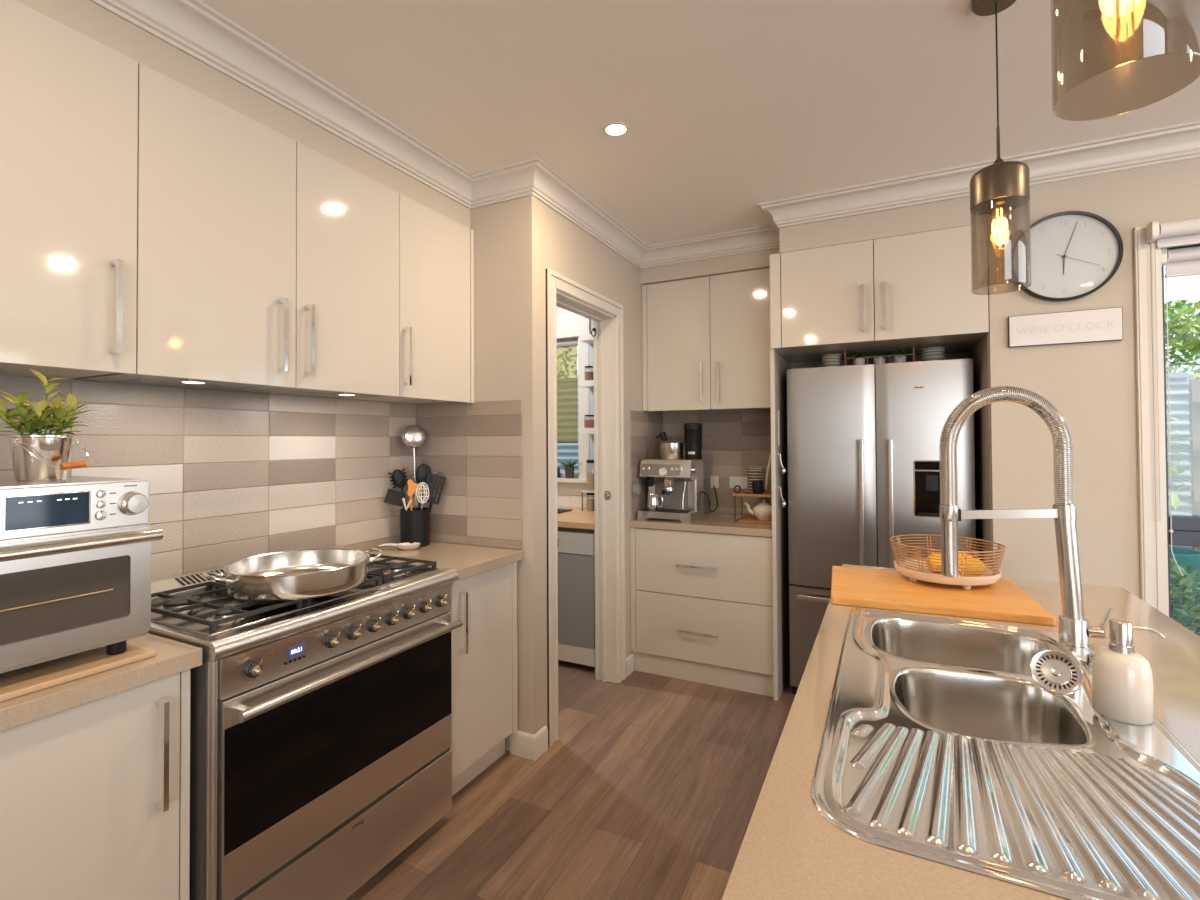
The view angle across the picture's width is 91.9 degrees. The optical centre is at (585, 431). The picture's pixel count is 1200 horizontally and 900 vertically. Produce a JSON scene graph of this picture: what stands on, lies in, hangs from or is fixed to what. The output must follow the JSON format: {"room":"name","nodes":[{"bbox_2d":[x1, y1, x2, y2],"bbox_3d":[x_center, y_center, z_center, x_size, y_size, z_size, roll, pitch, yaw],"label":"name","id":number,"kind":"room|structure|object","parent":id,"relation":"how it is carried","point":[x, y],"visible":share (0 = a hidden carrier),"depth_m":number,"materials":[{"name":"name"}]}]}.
{"room":"kitchen","nodes":[
{"label":"kitchen","id":0,"kind":"room"},
{"bbox_2d":[0,373,416,547],"bbox_3d":[-2.248,0.111,0.309,0.118,2.600,5.870,-1,-1,28],"label":"wall","id":1,"kind":"structure","parent":0,"point":[0,373],"depth_m":2.55,"materials":[{"name":"paint"}]},
{"bbox_2d":[0,0,137,377],"bbox_3d":[-1.406,-0.555,1.373,0.386,0.813,0.460,-1,-1,28],"label":"upper cabinet","id":2,"kind":"object","parent":1,"relation":"attached to","point":[69,100],"visible":1,"depth_m":1.37,"materials":[{"name":"beige"}]},
{"bbox_2d":[0,374,415,579],"bbox_3d":[-1.363,0.188,1.868,0.006,0.669,2.272,-1,-1,28],"label":"wall tiles","id":3,"kind":"structure","parent":1,"relation":"attached to","point":[232,476],"depth_m":2.08,"materials":[{"name":"beige tile"}]},
{"bbox_2d":[135,63,398,396],"bbox_3d":[-1.089,-0.547,1.980,0.386,0.813,0.908,-1,-1,28],"label":"upper cabinet","id":4,"kind":"object","parent":1,"relation":"attached to","point":[264,258],"visible":0.91,"depth_m":1.78,"materials":[{"name":"beige"}]},
{"bbox_2d":[74,373,380,398],"bbox_3d":[-1.112,-0.163,1.987,0.330,0.051,0.901,-1,-1,28],"label":"range hood","id":5,"kind":"object","parent":4,"relation":"attached to","point":[117,377],"visible":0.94,"depth_m":1.86,"materials":[{"name":"grey metal"}]},
{"bbox_2d":[179,379,207,383],"bbox_3d":[-1.149,-0.145,1.702,0.072,0.006,0.072,-1,-1,28],"label":"lamp","id":6,"kind":"object","parent":5,"relation":"attached to","point":[192,381],"depth_m":1.68,"materials":[{"name":"white"}]},
{"bbox_2d":[345,194,473,403],"bbox_3d":[-0.770,-0.539,2.591,0.386,0.813,0.468,-1,-1,28],"label":"upper cabinet","id":7,"kind":"object","parent":1,"relation":"attached to","point":[436,251],"visible":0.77,"depth_m":2.49,"materials":[{"name":"beige"}]},
{"bbox_2d":[416,195,545,750],"bbox_3d":[-1.295,0.150,3.178,2.452,2.600,0.100,-1,-1,28],"label":"wall pillar","id":8,"kind":"structure","parent":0,"point":[508,235],"depth_m":2.62,"materials":[{"name":"paint"}]},
{"bbox_2d":[417,400,522,549],"bbox_3d":[-0.557,0.197,2.732,0.623,0.669,0.006,-1,-1,28],"label":"tiles","id":9,"kind":"structure","parent":8,"relation":"attached to","point":[476,446],"depth_m":2.70,"materials":[{"name":"beige tile"}]},
{"bbox_2d":[16,0,987,284],"bbox_3d":[-0.136,-1.060,1.573,2.485,0.242,5.040,-1,-1,28],"label":"wall","id":10,"kind":"structure","parent":0,"point":[86,17],"depth_m":2.21,"materials":[{"name":"paint"}]},
{"bbox_2d":[89,0,1199,268],"bbox_3d":[1.673,-1.153,0.408,6.092,0.112,4.645,-1,-1,28],"label":"trim","id":11,"kind":"structure","parent":10,"relation":"attached to","point":[192,27],"depth_m":2.42,"materials":[{"name":"beige paint"}]},
{"bbox_2d":[770,223,988,363],"bbox_3d":[1.538,-0.678,3.105,0.940,0.490,0.748,-1,-1,28],"label":"upper cabinet","id":12,"kind":"object","parent":10,"relation":"attached to","point":[928,289],"visible":1,"depth_m":2.80,"materials":[{"name":"beige"}]},
{"bbox_2d":[346,660,794,899],"bbox_3d":[0.307,1.421,-0.105,8.300,0.060,7.730,-1,-1,28],"label":"floor","id":13,"kind":"structure","parent":0,"point":[649,787],"depth_m":2.22,"materials":[{"name":"wood"}]},
{"bbox_2d":[0,669,189,899],"bbox_3d":[-1.416,0.985,1.031,0.624,0.866,1.040,-1,-1,28],"label":"base cabinet","id":14,"kind":"object","parent":13,"relation":"on","point":[95,795],"visible":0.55,"depth_m":1.21,"materials":[{"name":"beige"}]},
{"bbox_2d":[0,633,201,731],"bbox_3d":[-1.429,0.531,1.053,0.631,0.040,1.056,-1,-1,28],"label":"countertop","id":15,"kind":"structure","parent":14,"relation":"on","point":[172,657],"depth_m":1.21,"materials":[{"name":"stone"}]},
{"bbox_2d":[0,641,155,701],"bbox_3d":[-1.303,0.505,1.197,0.462,0.015,0.528,-1,-1,28],"label":"chopping board","id":16,"kind":"object","parent":15,"relation":"on","point":[33,678],"visible":0.48,"depth_m":1.22,"materials":[{"name":"beige wood"}]},
{"bbox_2d":[0,475,163,673],"bbox_3d":[-1.282,0.303,1.204,0.448,0.388,0.512,-1,-1,28],"label":"toaster oven","id":17,"kind":"object","parent":16,"relation":"on","point":[75,551],"visible":1,"depth_m":1.21,"materials":[{"name":"silver metal"}]},
{"bbox_2d":[0,369,91,480],"bbox_3d":[-1.252,-0.013,1.340,0.194,0.247,0.187,-1,-1,28],"label":"potted plant","id":18,"kind":"object","parent":17,"relation":"on","point":[39,456],"visible":1,"depth_m":1.30,"materials":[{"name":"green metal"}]},
{"bbox_2d":[148,544,462,899],"bbox_3d":[-0.937,0.947,1.888,0.692,0.962,0.871,-1,-1,28],"label":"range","id":19,"kind":"object","parent":13,"relation":"on","point":[321,727],"visible":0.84,"depth_m":1.64,"materials":[{"name":"grey metal"}]},
{"bbox_2d":[202,548,383,601],"bbox_3d":[-0.875,0.436,1.784,0.411,0.081,0.402,0,-1,0],"label":"saute pan","id":20,"kind":"object","parent":19,"relation":"on","point":[293,575],"visible":1,"depth_m":1.71,"materials":[{"name":"silver metal"}]},
{"bbox_2d":[148,560,457,662],"bbox_3d":[-0.902,0.532,1.875,0.526,0.048,0.871,-1,-1,28],"label":"cooktop","id":21,"kind":"object","parent":19,"relation":"in","point":[231,641],"depth_m":1.62,"materials":[{"name":"silver metal"}]},
{"bbox_2d":[451,561,517,795],"bbox_3d":[-0.650,1.003,2.498,0.624,0.866,0.450,-1,-1,28],"label":"base cabinet","id":22,"kind":"object","parent":13,"relation":"on","point":[483,649],"visible":0.43,"depth_m":2.36,"materials":[{"name":"beige"}]},
{"bbox_2d":[368,541,522,580],"bbox_3d":[-0.665,0.550,2.518,0.631,0.040,0.474,-1,-1,28],"label":"countertop","id":23,"kind":"structure","parent":22,"relation":"on","point":[467,560],"depth_m":2.48,"materials":[{"name":"stone"}]},
{"bbox_2d":[378,542,420,549],"bbox_3d":[-0.832,0.516,2.616,0.176,0.031,0.081,0,-1,2],"label":"spoon rest","id":24,"kind":"object","parent":23,"relation":"on","point":[403,546],"visible":1,"depth_m":2.59,"materials":[{"name":"beige ceramic"}]},
{"bbox_2d":[400,507,429,546],"bbox_3d":[-0.796,0.448,2.717,0.132,0.170,0.132,-1,-1,28],"label":"utensil crock","id":25,"kind":"object","parent":23,"relation":"on","point":[414,524],"visible":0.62,"depth_m":2.66,"materials":[{"name":"black ceramic"}]},
{"bbox_2d":[384,488,405,509],"bbox_3d":[-0.847,0.393,2.687,0.161,0.260,0.028,0,-1,-16],"label":"spatula","id":26,"kind":"object","parent":25,"relation":"in","point":[394,497],"visible":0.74,"depth_m":2.68,"materials":[{"name":"black plastic"}]},
{"bbox_2d":[388,468,408,509],"bbox_3d":[-0.847,0.346,2.700,0.134,0.352,0.046,0,-1,-16],"label":"server","id":27,"kind":"object","parent":25,"relation":"in","point":[399,479],"visible":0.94,"depth_m":2.70,"materials":[{"name":"black plastic"}]},
{"bbox_2d":[407,479,418,509],"bbox_3d":[-0.794,0.371,2.684,0.054,0.299,0.016,0,-1,-16],"label":"spatula","id":28,"kind":"object","parent":25,"relation":"in","point":[412,486],"visible":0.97,"depth_m":2.68,"materials":[{"name":"orange plastic"}]},
{"bbox_2d":[401,425,425,509],"bbox_3d":[-0.809,0.245,2.745,0.112,0.553,0.032,0,-1,-27],"label":"ladle","id":29,"kind":"object","parent":25,"relation":"in","point":[413,436],"visible":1,"depth_m":2.74,"materials":[{"name":"silver metal"}]},
{"bbox_2d":[401,425,425,447],"bbox_3d":[-0.810,0.025,2.749,0.112,0.111,0.032,0,-1,-27],"label":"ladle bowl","id":30,"kind":"object","parent":29,"relation":"on","point":[413,436],"depth_m":2.74,"materials":[{"name":"silver metal"}]},
{"bbox_2d":[416,482,428,509],"bbox_3d":[-0.753,0.378,2.688,0.059,0.286,0.018,0,-1,-16],"label":"slotted spoon","id":31,"kind":"object","parent":25,"relation":"in","point":[421,488],"visible":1,"depth_m":2.68,"materials":[{"name":"silver metal"}]},
{"bbox_2d":[415,464,431,509],"bbox_3d":[-0.766,0.338,2.738,0.080,0.368,0.021,0,-1,-11],"label":"serving spoon","id":32,"kind":"object","parent":25,"relation":"in","point":[421,474],"visible":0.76,"depth_m":2.73,"materials":[{"name":"black plastic"}]},
{"bbox_2d":[415,464,431,484],"bbox_3d":[-0.764,0.203,2.741,0.075,0.099,0.020,0,-1,-14],"label":"bowl","id":33,"kind":"object","parent":32,"relation":"on","point":[421,474],"depth_m":2.73,"materials":[{"name":"black plastic"}]},
{"bbox_2d":[422,473,445,512],"bbox_3d":[-0.715,0.358,2.735,0.117,0.327,0.016,0,-1,-13],"label":"turner","id":34,"kind":"object","parent":25,"relation":"in","point":[430,501],"visible":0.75,"depth_m":2.73,"materials":[{"name":"black plastic"}]},
{"bbox_2d":[557,527,594,666],"bbox_3d":[-0.072,1.007,3.873,0.598,0.815,0.618,-1,-1,28],"label":"dishwasher","id":35,"kind":"object","parent":13,"relation":"on","point":[576,575],"visible":0.38,"depth_m":3.52,"materials":[{"name":"grey"}]},
{"bbox_2d":[630,527,773,696],"bbox_3d":[0.770,1.012,3.559,0.832,0.866,0.614,-1,-1,28],"label":"base cabinet","id":36,"kind":"object","parent":13,"relation":"on","point":[702,602],"visible":0.83,"depth_m":3.30,"materials":[{"name":"beige"}]},
{"bbox_2d":[629,512,771,536],"bbox_3d":[0.773,0.558,3.579,0.832,0.040,0.597,-1,-1,28],"label":"countertop","id":37,"kind":"structure","parent":36,"relation":"on","point":[722,523],"depth_m":3.37,"materials":[{"name":"stone"}]},
{"bbox_2d":[638,459,717,522],"bbox_3d":[0.585,0.358,3.683,0.392,0.365,0.564,-1,-1,28],"label":"coffee machine","id":38,"kind":"object","parent":37,"relation":"on","point":[679,482],"visible":0.98,"depth_m":3.56,"materials":[{"name":"silver metal"}]},
{"bbox_2d":[647,494,662,509],"bbox_3d":[0.429,0.437,3.588,0.098,0.096,0.076,0,-1,3],"label":"milk jug","id":39,"kind":"object","parent":38,"relation":"on","point":[652,502],"visible":1,"depth_m":3.56,"materials":[{"name":"silver metal"}]},
{"bbox_2d":[641,509,692,512],"bbox_3d":[0.502,0.485,3.558,0.285,0.002,0.137,-1,-1,28],"label":"grille","id":40,"kind":"object","parent":38,"relation":"attached to","point":[643,510],"depth_m":3.54,"materials":[{"name":"grey metal"}]},
{"bbox_2d":[638,508,697,522],"bbox_3d":[0.505,0.513,3.553,0.334,0.052,0.152,-1,-1,28],"label":"drip tray","id":41,"kind":"object","parent":38,"relation":"on","point":[689,515],"depth_m":3.50,"materials":[{"name":"silver metal"}]},
{"bbox_2d":[659,437,683,458],"bbox_3d":[0.546,0.107,3.662,0.158,0.136,0.158,-1,-1,28],"label":"canister","id":42,"kind":"object","parent":38,"relation":"on","point":[673,448],"visible":0.92,"depth_m":3.60,"materials":[{"name":"silver metal"}]},
{"bbox_2d":[684,423,702,458],"bbox_3d":[0.672,0.061,3.608,0.115,0.224,0.115,-1,-1,28],"label":"coffee grinder","id":43,"kind":"object","parent":38,"relation":"on","point":[692,431],"visible":0.95,"depth_m":3.56,"materials":[{"name":"black plastic"}]},
{"bbox_2d":[732,491,771,523],"bbox_3d":[1.030,0.451,3.462,0.255,0.167,0.220,-1,-1,28],"label":"shelf","id":44,"kind":"object","parent":37,"relation":"on","point":[747,519],"visible":0.49,"depth_m":3.40,"materials":[{"name":"brown wood"}]},
{"bbox_2d":[744,500,771,519],"bbox_3d":[1.038,0.462,3.419,0.157,0.118,0.132,0,-1,-16],"label":"teapot","id":45,"kind":"object","parent":44,"relation":"on","point":[762,511],"visible":0.77,"depth_m":3.38,"materials":[{"name":"beige ceramic"}]},
{"bbox_2d":[753,504,771,519],"bbox_3d":[1.053,0.475,3.421,0.128,0.091,0.128,-1,-1,28],"label":"pot","id":46,"kind":"object","parent":45,"relation":"on","point":[761,511],"depth_m":3.38,"materials":[{"name":"beige ceramic"}]},
{"bbox_2d":[752,480,763,493],"bbox_3d":[1.022,0.329,3.433,0.066,0.076,0.066,-1,-1,28],"label":"mug","id":47,"kind":"object","parent":44,"relation":"on","point":[757,485],"visible":0.98,"depth_m":3.41,"materials":[{"name":"black ceramic"}]},
{"bbox_2d":[765,453,770,491],"bbox_3d":[1.097,0.228,3.440,0.050,0.263,0.170,-1,-1,28],"label":"platter","id":48,"kind":"object","parent":44,"relation":"on","point":[768,474],"visible":0.51,"depth_m":3.38,"materials":[{"name":"beige ceramic"}]},
{"bbox_2d":[769,255,789,700],"bbox_3d":[1.151,0.245,3.384,0.022,2.390,0.606,-1,-1,28],"label":"end panel","id":49,"kind":"object","parent":13,"relation":"on","point":[772,352],"visible":0.36,"depth_m":3.11,"materials":[{"name":"beige"}]},
{"bbox_2d":[787,359,975,694],"bbox_3d":[1.588,0.546,3.163,0.855,1.776,0.555,-1,-1,28],"label":"fridge","id":50,"kind":"object","parent":13,"relation":"on","point":[863,440],"visible":0.55,"depth_m":3.00,"materials":[{"name":"grey metal"}]},
{"bbox_2d":[846,352,872,364],"bbox_3d":[1.491,-0.389,3.157,0.126,0.086,0.138,0,-1,-31],"label":"potted plant","id":51,"kind":"object","parent":50,"relation":"on","point":[860,361],"visible":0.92,"depth_m":3.14,"materials":[{"name":"green plant"}]},
{"bbox_2d":[845,346,914,365],"bbox_3d":[1.576,-0.395,3.114,0.330,0.106,0.105,-1,-1,28],"label":"rack","id":52,"kind":"object","parent":50,"relation":"on","point":[913,354],"visible":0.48,"depth_m":3.08,"materials":[{"name":"orange metal"}]},
{"bbox_2d":[866,350,891,365],"bbox_3d":[1.578,-0.390,3.116,0.147,0.085,0.118,-1,-1,28],"label":"potted plant","id":53,"kind":"object","parent":52,"relation":"in","point":[881,360],"visible":0.81,"depth_m":3.09,"materials":[{"name":"green plant"}]},
{"bbox_2d":[885,349,913,362],"bbox_3d":[1.660,-0.390,3.070,0.137,0.084,0.123,-1,-1,28],"label":"potted plant","id":54,"kind":"object","parent":52,"relation":"in","point":[897,359],"visible":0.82,"depth_m":3.05,"materials":[{"name":"green plant"}]},
{"bbox_3d":[-1.015,1.037,4.368,1.527,0.860,0.612,-1,-1,28],"label":"base cabinet","id":55,"kind":"object","parent":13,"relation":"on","visible":0},
{"bbox_2d":[557,507,594,529],"bbox_3d":[-0.733,0.583,4.231,2.165,0.036,0.653,-1,-1,28],"label":"countertop","id":56,"kind":"structure","parent":55,"relation":"on","point":[576,518],"depth_m":3.64,"materials":[{"name":"beige wood"}]},
{"bbox_2d":[579,320,593,510],"bbox_3d":[0.165,-0.194,4.044,0.379,1.502,0.168,-1,-1,28],"label":"wall shelf","id":57,"kind":"object","parent":56,"relation":"on","point":[586,338],"visible":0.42,"depth_m":4.18,"materials":[{"name":"beige paint"}]},
{"bbox_2d":[586,460,593,490],"bbox_3d":[0.053,0.309,4.086,0.094,0.215,0.094,-1,-1,28],"label":"storage jar","id":58,"kind":"object","parent":57,"relation":"on","point":[590,474],"visible":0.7,"depth_m":4.04,"materials":[{"name":"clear glass"}]},
{"bbox_3d":[0.699,0.970,0.825,0.796,0.866,2.730,-1,-1,28],"label":"cabinet","id":59,"kind":"object","parent":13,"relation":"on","visible":0},
{"bbox_2d":[722,564,1199,899],"bbox_3d":[0.719,0.516,0.817,0.833,0.040,2.825,-1,-1,28],"label":"countertop","id":60,"kind":"structure","parent":59,"relation":"on","point":[789,850],"depth_m":0.79,"materials":[{"name":"stone"}]},
{"bbox_2d":[831,566,1055,625],"bbox_3d":[1.062,0.498,1.814,0.536,0.022,0.460,-1,-1,24],"label":"chopping board","id":61,"kind":"object","parent":60,"relation":"on","point":[1002,600],"visible":0.99,"depth_m":1.70,"materials":[{"name":"brown wood"}]},
{"bbox_2d":[889,534,1005,589],"bbox_3d":[1.177,0.425,1.898,0.323,0.124,0.323,-1,-1,24],"label":"fruit basket","id":62,"kind":"object","parent":61,"relation":"on","point":[915,568],"visible":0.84,"depth_m":1.81,"materials":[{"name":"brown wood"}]},
{"bbox_2d":[926,553,941,572],"bbox_3d":[1.163,0.434,1.917,0.065,0.062,0.088,-1,-1,28],"label":"lemon","id":63,"kind":"object","parent":62,"relation":"in","point":[933,553],"visible":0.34,"depth_m":1.89,"materials":[{"name":"food"}]},
{"bbox_2d":[894,558,1000,585],"bbox_3d":[1.178,0.458,1.897,0.298,0.034,0.298,-1,-1,28],"label":"tray","id":64,"kind":"object","parent":62,"relation":"on","point":[914,572],"depth_m":1.79,"materials":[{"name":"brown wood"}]},
{"bbox_2d":[958,557,987,575],"bbox_3d":[1.228,0.433,1.847,0.091,0.062,0.064,-1,-1,28],"label":"lemon","id":65,"kind":"object","parent":62,"relation":"in","point":[967,557],"visible":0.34,"depth_m":1.82,"materials":[{"name":"food"}]},
{"bbox_2d":[811,608,1199,899],"bbox_3d":[0.746,0.584,1.086,0.507,0.179,1.063,-1,-1,28],"label":"sink","id":66,"kind":"object","parent":60,"relation":"in","point":[940,742],"visible":0.88,"depth_m":0.86,"materials":[{"name":"silver metal"}]},
{"bbox_2d":[1030,650,1083,694],"bbox_3d":[0.898,0.458,1.109,0.079,0.073,0.053,-1,-1,28],"label":"strainer","id":67,"kind":"object","parent":66,"relation":"on","point":[1056,672],"visible":1,"depth_m":1.10,"materials":[{"name":"silver metal"}]},
{"bbox_2d":[1092,618,1164,724],"bbox_3d":[0.942,0.413,1.010,0.079,0.163,0.092,0,-1,-41],"label":"soap dispenser","id":68,"kind":"object","parent":66,"relation":"on","point":[1122,678],"visible":1,"depth_m":0.99,"materials":[{"name":"beige ceramic"}]},
{"bbox_2d":[1092,647,1153,724],"bbox_3d":[0.938,0.439,1.014,0.079,0.111,0.079,-1,-1,28],"label":"bottle","id":69,"kind":"object","parent":68,"relation":"on","point":[1122,678],"depth_m":0.99,"materials":[{"name":"beige ceramic"}]},
{"bbox_2d":[939,386,1113,646],"bbox_3d":[1.024,0.196,1.374,0.362,0.606,0.074,0,-1,6],"label":"tap","id":70,"kind":"object","parent":60,"relation":"on","point":[1075,630],"visible":1,"depth_m":1.36,"materials":[{"name":"silver metal"}]},
{"bbox_2d":[556,306,586,508],"bbox_3d":[-0.624,0.169,4.605,2.322,2.600,0.090,-1,-1,28],"label":"wall","id":71,"kind":"structure","parent":0,"point":[560,312],"depth_m":4.32,"materials":[{"name":"beige paint"}]},
{"bbox_2d":[557,316,589,482],"bbox_3d":[-0.433,-0.227,4.470,1.095,1.215,0.140,-1,-1,28],"label":"window","id":72,"kind":"structure","parent":71,"relation":"in","point":[567,327],"depth_m":4.22,"materials":[{"name":"beige paint"}]},
{"bbox_2d":[557,340,577,442],"bbox_3d":[-0.424,-0.290,4.483,0.880,0.763,0.044,-1,-1,28],"label":"roller blind","id":73,"kind":"object","parent":72,"relation":"attached to","point":[572,342],"visible":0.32,"depth_m":4.32,"materials":[{"name":"grey fabric"}]},
{"bbox_2d":[557,459,578,477],"bbox_3d":[-0.110,0.273,4.271,0.213,0.145,0.205,-1,-1,28],"label":"potted plant","id":74,"kind":"object","parent":72,"relation":"on","point":[569,470],"visible":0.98,"depth_m":4.24,"materials":[{"name":"green plant"}]},
{"bbox_2d":[557,483,593,507],"bbox_3d":[-0.584,0.477,4.525,2.158,0.178,0.006,-1,-1,28],"label":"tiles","id":75,"kind":"structure","parent":71,"relation":"attached to","point":[567,492],"depth_m":4.27,"materials":[{"name":"beige tile"}]},
{"bbox_2d":[544,204,662,727],"bbox_3d":[0.120,0.145,3.382,0.130,2.600,1.570,-1,-1,28],"label":"wall","id":76,"kind":"structure","parent":0,"point":[570,251],"depth_m":3.34,"materials":[{"name":"paint"}]},
{"bbox_2d":[510,726,547,760],"bbox_3d":[-0.252,1.385,2.605,0.133,0.102,0.108,-1,-1,28],"label":"baseboard","id":77,"kind":"structure","parent":76,"relation":"attached to","point":[522,744],"depth_m":2.56,"materials":[{"name":"beige paint"}]},
{"bbox_2d":[546,268,625,746],"bbox_3d":[-0.033,0.348,3.069,0.156,2.187,0.852,-1,-1,28],"label":"door frame","id":78,"kind":"structure","parent":76,"relation":"in","point":[607,315],"depth_m":3.35,"materials":[{"name":"beige paint"}]},
{"bbox_2d":[626,653,633,676],"bbox_3d":[0.263,1.395,3.465,0.016,0.102,0.107,-1,-1,28],"label":"baseboard","id":79,"kind":"structure","parent":76,"relation":"attached to","point":[630,659],"depth_m":3.46,"materials":[{"name":"beige paint"}]},
{"bbox_2d":[630,410,662,519],"bbox_3d":[0.409,0.208,3.786,0.006,0.669,0.571,-1,-1,28],"label":"tiles","id":80,"kind":"structure","parent":76,"relation":"attached to","point":[644,426],"depth_m":3.67,"materials":[{"name":"beige tile"}]},
{"bbox_2d":[200,0,1199,244],"bbox_3d":[0.293,-1.239,-0.064,8.300,0.060,7.730,-1,-1,28],"label":"ceiling","id":81,"kind":"structure","parent":0,"point":[728,107],"depth_m":1.95,"materials":[{"name":"white paint"}]},
{"bbox_2d":[603,122,628,135],"bbox_3d":[0.119,-1.169,2.248,0.100,0.006,0.100,-1,-1,28],"label":"recessed light","id":82,"kind":"object","parent":81,"relation":"in","point":[612,128],"visible":1,"depth_m":2.24,"materials":[{"name":"white plastic"}]},
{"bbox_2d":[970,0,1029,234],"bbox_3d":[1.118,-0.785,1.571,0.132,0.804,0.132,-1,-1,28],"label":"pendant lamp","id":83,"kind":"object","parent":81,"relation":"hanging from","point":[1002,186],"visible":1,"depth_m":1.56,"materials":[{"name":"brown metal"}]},
{"bbox_2d":[663,353,960,514],"bbox_3d":[1.368,0.143,3.667,2.078,2.600,0.090,-1,-1,28],"label":"wall","id":84,"kind":"structure","parent":0,"point":[954,353],"depth_m":3.81,"materials":[{"name":"paint"}]},
{"bbox_2d":[642,268,770,412],"bbox_3d":[0.812,-0.537,3.680,0.831,0.813,0.396,-1,-1,28],"label":"upper cabinet","id":85,"kind":"object","parent":84,"relation":"attached to","point":[706,340],"visible":0.83,"depth_m":3.53,"materials":[{"name":"beige"}]},
{"bbox_2d":[663,411,771,513],"bbox_3d":[0.913,0.206,3.849,0.827,0.669,0.006,-1,-1,28],"label":"wall tiles","id":86,"kind":"structure","parent":84,"relation":"attached to","point":[733,443],"depth_m":3.83,"materials":[{"name":"beige tile"}]},
{"bbox_2d":[710,476,718,487],"bbox_3d":[0.860,0.337,3.864,0.055,0.080,0.012,-1,-1,28],"label":"power socket","id":87,"kind":"object","parent":86,"relation":"attached to","point":[714,480],"visible":1,"depth_m":3.86,"materials":[{"name":"white plastic"}]},
{"bbox_2d":[730,476,747,488],"bbox_3d":[1.001,0.334,3.791,0.117,0.078,0.012,-1,-1,28],"label":"power socket","id":88,"kind":"object","parent":86,"relation":"attached to","point":[741,481],"visible":0.99,"depth_m":3.79,"materials":[{"name":"white plastic"}]},
{"bbox_2d":[987,158,1199,598],"bbox_3d":[3.764,0.103,1.958,4.047,2.600,0.723,-1,-1,28],"label":"wall","id":89,"kind":"structure","parent":0,"point":[1092,385],"depth_m":2.43,"materials":[{"name":"paint"}]},
{"bbox_2d":[775,333,992,698],"bbox_3d":[1.558,0.500,3.114,0.943,1.866,0.704,-1,-1,28],"label":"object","id":90,"kind":"structure","parent":89,"relation":"attached to","point":[979,353],"depth_m":3.15,"materials":[{"name":"beige"}]},
{"bbox_2d":[1008,307,1122,347],"bbox_3d":[2.022,-0.437,2.455,0.379,0.135,0.020,-1,-1,28],"label":"wall sign","id":91,"kind":"object","parent":89,"relation":"attached to","point":[1104,324],"visible":1,"depth_m":2.44,"materials":[{"name":"grey wood"}]},
{"bbox_2d":[1009,211,1122,301],"bbox_3d":[2.022,-0.737,2.451,0.374,0.374,0.034,-1,-1,28],"label":"wall clock","id":92,"kind":"object","parent":89,"relation":"attached to","point":[1067,255],"visible":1,"depth_m":2.45,"materials":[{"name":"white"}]},
{"bbox_2d":[1133,225,1199,617],"bbox_3d":[3.140,0.264,1.934,1.985,2.205,0.170,-1,-1,28],"label":"window","id":93,"kind":"structure","parent":89,"relation":"in","point":[1155,536],"depth_m":2.32,"materials":[{"name":"beige paint"}]},
{"bbox_2d":[1146,218,1199,520],"bbox_3d":[3.099,-0.246,1.840,1.948,1.180,0.068,-1,-1,28],"label":"roller blind","id":94,"kind":"object","parent":93,"relation":"attached to","point":[1181,232],"visible":1,"depth_m":2.27,"materials":[{"name":"white fabric"}]},
{"bbox_2d":[1161,246,1199,575],"bbox_3d":[3.136,-0.094,1.935,1.814,1.322,0.068,-1,-1,28],"label":"window frame","id":95,"kind":"structure","parent":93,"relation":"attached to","point":[1179,262],"depth_m":2.33,"materials":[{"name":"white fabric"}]},
{"label":"outside","id":96,"kind":"structure","parent":0,"visible":0},
{"bbox_3d":[5.267,1.549,7.345,18.000,0.100,10.070,-1,-1,28],"label":"ground","id":97,"kind":"structure","parent":96,"visible":0},
{"bbox_2d":[557,347,577,378],"bbox_3d":[-0.059,-0.202,7.133,3.390,3.455,1.696,-1,-1,28],"label":"tree","id":98,"kind":"object","parent":97,"relation":"on","point":[566,352],"visible":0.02,"depth_m":6.78,"materials":[{"name":"green plant"}]},
{"bbox_2d":[557,377,578,472],"bbox_3d":[-0.692,0.492,6.111,4.600,2.040,0.045,-1,-1,28],"label":"fence","id":99,"kind":"object","parent":97,"relation":"on","point":[567,388],"visible":0.02,"depth_m":5.85,"materials":[{"name":"silver metal"}]},
{"bbox_2d":[1166,373,1192,548],"bbox_3d":[3.492,0.539,4.152,1.230,1.840,0.045,-1,-1,28],"label":"fence","id":100,"kind":"object","parent":97,"relation":"on","point":[1179,403],"visible":0.14,"depth_m":3.89,"materials":[{"name":"silver metal"}]},
{"bbox_2d":[1167,417,1193,545],"bbox_3d":[3.790,0.600,3.917,0.464,1.712,0.300,-1,-1,28],"label":"climbing plant","id":101,"kind":"object","parent":97,"relation":"on","point":[1175,499],"visible":0.16,"depth_m":3.82,"materials":[{"name":"green plant"}]},
{"bbox_2d":[1164,299,1199,379],"bbox_3d":[4.831,0.161,4.905,2.122,2.606,1.654,-1,-1,34],"label":"tree","id":102,"kind":"object","parent":97,"relation":"on","point":[1189,342],"visible":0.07,"depth_m":4.54,"materials":[{"name":"green plant"}]},
{"bbox_2d":[1169,547,1199,629],"bbox_3d":[3.674,1.101,3.675,0.350,0.700,0.350,-1,-1,28],"label":"pot","id":103,"kind":"object","parent":97,"relation":"on","point":[1188,557],"visible":0.21,"depth_m":3.53,"materials":[{"name":"teal ceramic"}]},
{"bbox_2d":[1170,558,1199,635],"bbox_3d":[3.347,1.115,3.326,0.803,0.788,0.634,-1,-1,28],"label":"shrub","id":104,"kind":"object","parent":97,"relation":"on","point":[1188,584],"visible":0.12,"depth_m":3.26,"materials":[{"name":"green plant"}]},
{"bbox_2d":[1188,379,1199,632],"bbox_3d":[4.886,0.546,3.467,1.865,1.810,0.140,-1,-1,28],"label":"fence","id":105,"kind":"object","parent":97,"relation":"on","point":[1194,384],"visible":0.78,"depth_m":3.87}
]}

